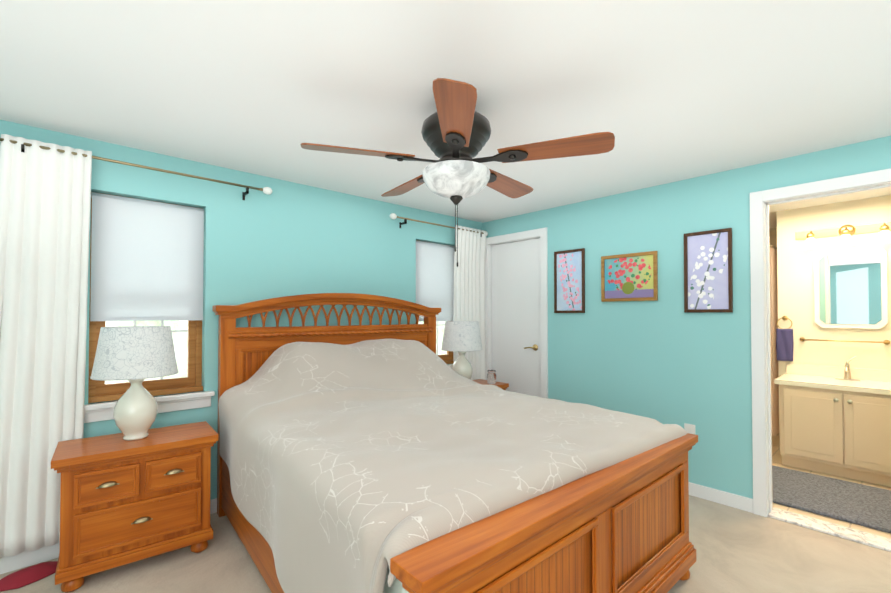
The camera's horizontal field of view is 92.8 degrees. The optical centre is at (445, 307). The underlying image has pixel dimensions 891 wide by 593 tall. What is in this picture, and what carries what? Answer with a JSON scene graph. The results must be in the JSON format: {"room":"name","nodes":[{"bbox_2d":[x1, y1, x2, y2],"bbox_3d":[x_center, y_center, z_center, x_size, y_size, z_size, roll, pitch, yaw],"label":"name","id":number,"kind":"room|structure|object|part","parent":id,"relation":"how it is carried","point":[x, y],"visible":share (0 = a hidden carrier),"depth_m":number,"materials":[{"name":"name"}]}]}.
{"room":"bedroom","nodes":[
{"label":"bedroom","id":0,"kind":"room"},
{"bbox_2d":[0,120,481,499],"bbox_3d":[-1.504,0.206,2.919,5.320,2.290,0.140,1,-1,-43],"label":"wall","id":1,"kind":"structure","parent":0,"point":[284,238],"depth_m":3.03,"materials":[{"name":"teal paint"}]},
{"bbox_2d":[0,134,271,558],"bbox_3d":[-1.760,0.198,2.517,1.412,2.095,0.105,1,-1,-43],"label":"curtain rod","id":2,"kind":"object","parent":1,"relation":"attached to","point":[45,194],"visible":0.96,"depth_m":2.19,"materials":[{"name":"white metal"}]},
{"bbox_2d":[0,134,91,558],"bbox_3d":[-2.105,0.192,2.181,0.420,2.095,0.052,1,-1,-43],"label":"curtain","id":3,"kind":"object","parent":2,"relation":"hanging from","point":[45,188],"depth_m":2.19,"materials":[{"name":"white fabric"}]},
{"bbox_2d":[88,192,202,402],"bbox_3d":[-1.835,-0.058,2.633,0.580,1.210,0.090,1,-1,-43],"label":"window","id":4,"kind":"structure","parent":1,"relation":"in","point":[100,391],"depth_m":2.67,"materials":[{"name":"brown wood"}]},
{"bbox_2d":[90,192,203,320],"bbox_3d":[-1.815,-0.286,2.614,0.572,0.740,0.042,1,-1,-43],"label":"window blind","id":5,"kind":"object","parent":4,"relation":"attached to","point":[146,260],"visible":1,"depth_m":2.58,"materials":[{"name":"white fabric"}]},
{"bbox_2d":[84,364,452,422],"bbox_3d":[-0.920,0.608,3.351,3.005,0.100,0.075,1,-1,-43],"label":"window sill","id":6,"kind":"structure","parent":1,"relation":"attached to","point":[97,411],"depth_m":2.60,"materials":[{"name":"white paint"}]},
{"bbox_2d":[416,240,452,363],"bbox_3d":[-0.119,-0.033,4.208,0.580,1.210,0.090,1,-1,-43],"label":"window","id":7,"kind":"structure","parent":1,"relation":"in","point":[447,358],"depth_m":4.30,"materials":[{"name":"brown wood"}]},
{"bbox_2d":[416,241,454,321],"bbox_3d":[-0.099,-0.246,4.189,0.572,0.770,0.042,1,-1,-43],"label":"window blind","id":8,"kind":"object","parent":7,"relation":"attached to","point":[434,275],"visible":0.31,"depth_m":4.17,"materials":[{"name":"white fabric"}]},
{"bbox_2d":[390,213,487,379],"bbox_3d":[-0.034,0.263,4.100,1.257,2.155,0.105,1,-1,-43],"label":"curtain rod","id":9,"kind":"object","parent":1,"relation":"attached to","point":[469,287],"visible":0.62,"depth_m":4.36,"materials":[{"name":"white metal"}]},
{"bbox_2d":[453,225,485,379],"bbox_3d":[0.257,0.267,4.346,0.485,2.155,0.049,1,-1,-43],"label":"curtain","id":10,"kind":"object","parent":9,"relation":"hanging from","point":[469,276],"depth_m":4.36,"materials":[{"name":"white fabric"}]},
{"bbox_2d":[0,433,890,592],"bbox_3d":[1.249,1.383,1.837,7.940,0.104,5.430,1,-1,-43],"label":"floor","id":11,"kind":"structure","parent":0,"point":[739,551],"depth_m":2.21,"materials":[{"name":"carpet"}]},
{"bbox_2d":[0,561,57,591],"bbox_3d":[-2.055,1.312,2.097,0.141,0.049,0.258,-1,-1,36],"label":"rug","id":12,"kind":"object","parent":11,"relation":"on","point":[24,577],"visible":0.98,"depth_m":2.06,"materials":[{"name":"red fabric"}]},
{"bbox_2d":[51,421,217,591],"bbox_3d":[-1.631,1.021,2.265,0.679,0.640,0.384,1,-1,-39],"label":"nightstand","id":13,"kind":"object","parent":11,"relation":"on","point":[123,502],"visible":0.98,"depth_m":2.12,"materials":[{"name":"brown wood"}]},
{"bbox_2d":[90,326,177,440],"bbox_3d":[-1.663,0.403,2.282,0.382,0.595,0.382,1,-1,-43],"label":"lamp","id":14,"kind":"object","parent":13,"relation":"on","point":[135,356],"visible":1,"depth_m":2.19,"materials":[{"name":"white fabric"}]},
{"bbox_3d":[-1.663,0.235,2.284,0.382,0.260,0.382,1,-1,-43],"label":"lamp shade","id":15,"kind":"part","parent":14,"relation":"part of","materials":[{"name":"white fabric"}]},
{"bbox_2d":[212,293,697,592],"bbox_3d":[-0.087,0.611,2.423,1.822,1.465,2.341,1,-1,-39],"label":"bed","id":16,"kind":"object","parent":11,"relation":"on","point":[399,457],"visible":1,"depth_m":1.79,"materials":[{"name":"white fabric"}]},
{"bbox_3d":[-0.120,0.846,2.460,1.600,0.324,2.065,1,-1,-39],"label":"mattress","id":17,"kind":"part","parent":16,"relation":"part of","materials":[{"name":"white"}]},
{"bbox_3d":[0.562,0.980,1.579,1.761,0.700,0.221,1,-1,-39],"label":"footboard","id":18,"kind":"part","parent":16,"relation":"part of","materials":[{"name":"brown wood"}]},
{"bbox_2d":[472,379,508,389],"bbox_3d":[0.274,1.049,3.999,0.564,0.640,0.384,1,-1,-43],"label":"nightstand","id":19,"kind":"object","parent":11,"relation":"on","point":[503,386],"depth_m":4.05,"materials":[{"name":"brown wood"}]},
{"bbox_2d":[441,321,482,378],"bbox_3d":[0.151,0.428,3.892,0.382,0.595,0.382,1,-1,-43],"label":"lamp","id":20,"kind":"object","parent":19,"relation":"on","point":[461,338],"visible":0.83,"depth_m":3.77,"materials":[{"name":"white fabric"}]},
{"bbox_3d":[0.151,0.261,3.895,0.382,0.260,0.382,1,-1,-43],"label":"lamp shade","id":21,"kind":"part","parent":20,"relation":"part of","materials":[{"name":"white fabric"}]},
{"bbox_2d":[487,370,495,383],"bbox_3d":[0.441,0.662,4.046,0.086,0.128,0.086,1,-1,-43],"label":"jar","id":22,"kind":"object","parent":19,"relation":"on","point":[491,376],"visible":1,"depth_m":4.01,"materials":[{"name":"clear glass"}]},
{"bbox_2d":[768,507,890,551],"bbox_3d":[2.333,1.337,2.554,0.155,0.018,0.608,1,-1,-43],"label":"threshold","id":23,"kind":"object","parent":11,"relation":"on","point":[863,537],"visible":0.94,"depth_m":2.54,"materials":[{"name":"stone"}]},
{"bbox_2d":[772,465,890,532],"bbox_3d":[2.729,1.335,3.006,0.820,0.025,0.830,1,-1,-43],"label":"bath rug","id":24,"kind":"object","parent":11,"relation":"on","point":[857,504],"visible":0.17,"depth_m":2.95,"materials":[{"name":"grey fabric"}]},
{"bbox_2d":[774,356,890,486],"bbox_3d":[3.298,0.884,3.495,0.559,0.944,0.850,1,-1,-43],"label":"bathroom vanity","id":25,"kind":"object","parent":11,"relation":"on","point":[835,421],"visible":1,"depth_m":3.39,"materials":[{"name":"beige paint"}]},
{"bbox_2d":[0,0,890,227],"bbox_3d":[1.249,-1.005,1.875,7.940,0.100,5.430,1,-1,-43],"label":"ceiling","id":26,"kind":"structure","parent":0,"point":[666,91],"depth_m":1.81,"materials":[{"name":"white paint"}]},
{"bbox_2d":[300,78,614,266],"bbox_3d":[0.050,-0.570,2.034,1.329,0.764,1.325,1,-1,-43],"label":"ceiling fan","id":27,"kind":"object","parent":26,"relation":"hanging from","point":[456,130],"visible":1,"depth_m":1.87,"materials":[{"name":"brown wood"}]},
{"bbox_3d":[-0.320,-0.684,1.891,0.616,0.042,0.145,0,-1,-16],"label":"blade","id":28,"kind":"part","parent":27,"relation":"part of","materials":[{"name":"brown wood"}]},
{"bbox_3d":[-0.166,-0.677,2.318,0.145,0.042,0.616,1,-1,-34],"label":"blade","id":29,"kind":"part","parent":27,"relation":"part of","materials":[{"name":"brown wood"}]},
{"bbox_3d":[0.038,-0.689,1.613,0.145,0.042,0.616,0,-1,2],"label":"blade","id":30,"kind":"part","parent":27,"relation":"part of","materials":[{"name":"brown wood"}]},
{"bbox_3d":[0.051,-0.577,1.997,0.320,0.122,0.320,1,-1,-43],"label":"lamp shade","id":31,"kind":"part","parent":27,"relation":"part of","materials":[{"name":"white glass"}]},
{"bbox_3d":[0.288,-0.677,2.303,0.145,0.042,0.616,-1,-1,38],"label":"blade","id":32,"kind":"part","parent":27,"relation":"part of","materials":[{"name":"brown wood"}]},
{"bbox_3d":[0.414,-0.684,1.867,0.616,0.042,0.145,0,-1,20],"label":"blade","id":33,"kind":"part","parent":27,"relation":"part of","materials":[{"name":"brown wood"}]},
{"bbox_2d":[482,136,890,498],"bbox_3d":[2.240,0.203,2.670,0.140,2.290,5.290,1,-1,-43],"label":"wall","id":34,"kind":"structure","parent":0,"point":[665,358],"depth_m":3.16,"materials":[{"name":"teal paint"}]},
{"bbox_2d":[0,482,752,573],"bbox_3d":[0.284,1.276,0.953,5.040,0.090,5.150,1,-1,-43],"label":"baseboard","id":35,"kind":"structure","parent":34,"relation":"attached to","point":[26,558],"depth_m":2.77,"materials":[{"name":"white paint"}]},
{"bbox_2d":[492,238,540,396],"bbox_3d":[0.706,0.348,4.274,0.088,2.025,0.644,1,-1,-43],"label":"closet door","id":36,"kind":"structure","parent":34,"relation":"in","point":[516,339],"depth_m":4.27,"materials":[{"name":"white paint"}]},
{"bbox_2d":[554,248,584,312],"bbox_3d":[1.105,-0.229,3.793,0.021,0.563,0.300,1,-1,-43],"label":"picture","id":37,"kind":"object","parent":34,"relation":"attached to","point":[569,281],"visible":0.98,"depth_m":3.79},
{"bbox_2d":[601,251,657,301],"bbox_3d":[1.464,-0.238,3.401,0.021,0.380,0.449,1,-1,-43],"label":"picture","id":38,"kind":"object","parent":34,"relation":"attached to","point":[630,277],"visible":1,"depth_m":3.39,"materials":[{"name":"multicoloured paper"}]},
{"bbox_2d":[485,168,890,516],"bbox_3d":[1.522,0.302,3.438,0.159,2.115,3.135,1,-1,-43],"label":"door frame","id":39,"kind":"structure","parent":34,"relation":"attached to","point":[761,202],"depth_m":2.76,"materials":[{"name":"white paint"}]},
{"bbox_2d":[684,423,694,433],"bbox_3d":[1.766,0.904,3.066,0.008,0.116,0.072,1,-1,-43],"label":"electrical outlet","id":40,"kind":"object","parent":34,"relation":"attached to","point":[689,428],"visible":0.69,"depth_m":3.06,"materials":[{"name":"white plastic"}]},
{"bbox_2d":[684,228,732,312],"bbox_3d":[1.844,-0.250,2.987,0.021,0.575,0.299,1,-1,-43],"label":"picture","id":41,"kind":"object","parent":34,"relation":"attached to","point":[708,272],"visible":1,"depth_m":2.98},
{"bbox_2d":[769,228,772,247],"bbox_3d":[3.623,0.241,5.066,0.100,2.290,1.090,1,-1,-43],"label":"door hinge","id":42,"kind":"structure","parent":0,"point":[770,229],"depth_m":4.88,"materials":[{"name":"beige"}]},
{"bbox_2d":[769,244,778,435],"bbox_3d":[3.500,0.324,4.423,0.930,1.862,0.036,1,-1,-43],"label":"shower curtain","id":43,"kind":"object","parent":42,"relation":"hanging from","point":[773,328],"visible":0.31,"depth_m":4.15,"materials":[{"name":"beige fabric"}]},
{"bbox_2d":[773,195,890,443],"bbox_3d":[3.714,0.216,3.548,0.100,2.290,1.470,1,-1,-43],"label":"wall","id":44,"kind":"structure","parent":0,"point":[795,274],"depth_m":3.84,"materials":[{"name":"beige paint"}]},
{"bbox_2d":[776,316,889,360],"bbox_3d":[3.402,0.289,3.762,0.065,0.422,0.748,1,-1,-43],"label":"towel rail","id":45,"kind":"object","parent":44,"relation":"attached to","point":[784,345],"visible":1,"depth_m":3.96,"materials":[{"name":"gold metal"}]},
{"bbox_2d":[776,329,793,360],"bbox_3d":[3.186,0.353,3.984,0.048,0.301,0.127,1,-1,-43],"label":"towel","id":46,"kind":"object","parent":45,"relation":"hanging from","point":[784,337],"depth_m":3.97,"materials":[{"name":"purple fabric"}]},
{"bbox_2d":[795,222,890,249],"bbox_3d":[3.435,-0.625,3.639,0.202,0.195,0.700,1,-1,-43],"label":"sconce","id":47,"kind":"object","parent":44,"relation":"attached to","point":[846,232],"visible":1,"depth_m":3.65,"materials":[{"name":"gold metal"}]},
{"bbox_2d":[814,246,887,328],"bbox_3d":[3.504,-0.162,3.681,0.028,0.690,0.460,1,-1,-43],"label":"bathroom mirror","id":48,"kind":"object","parent":44,"relation":"attached to","point":[850,288],"visible":0.98,"depth_m":3.66,"materials":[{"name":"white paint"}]},
{"label":"outside","id":49,"kind":"structure","parent":0,"visible":0},
{"bbox_2d":[105,320,446,383],"bbox_3d":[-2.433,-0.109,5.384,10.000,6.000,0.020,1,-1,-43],"label":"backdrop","id":50,"kind":"structure","parent":49,"point":[183,325],"depth_m":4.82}
]}

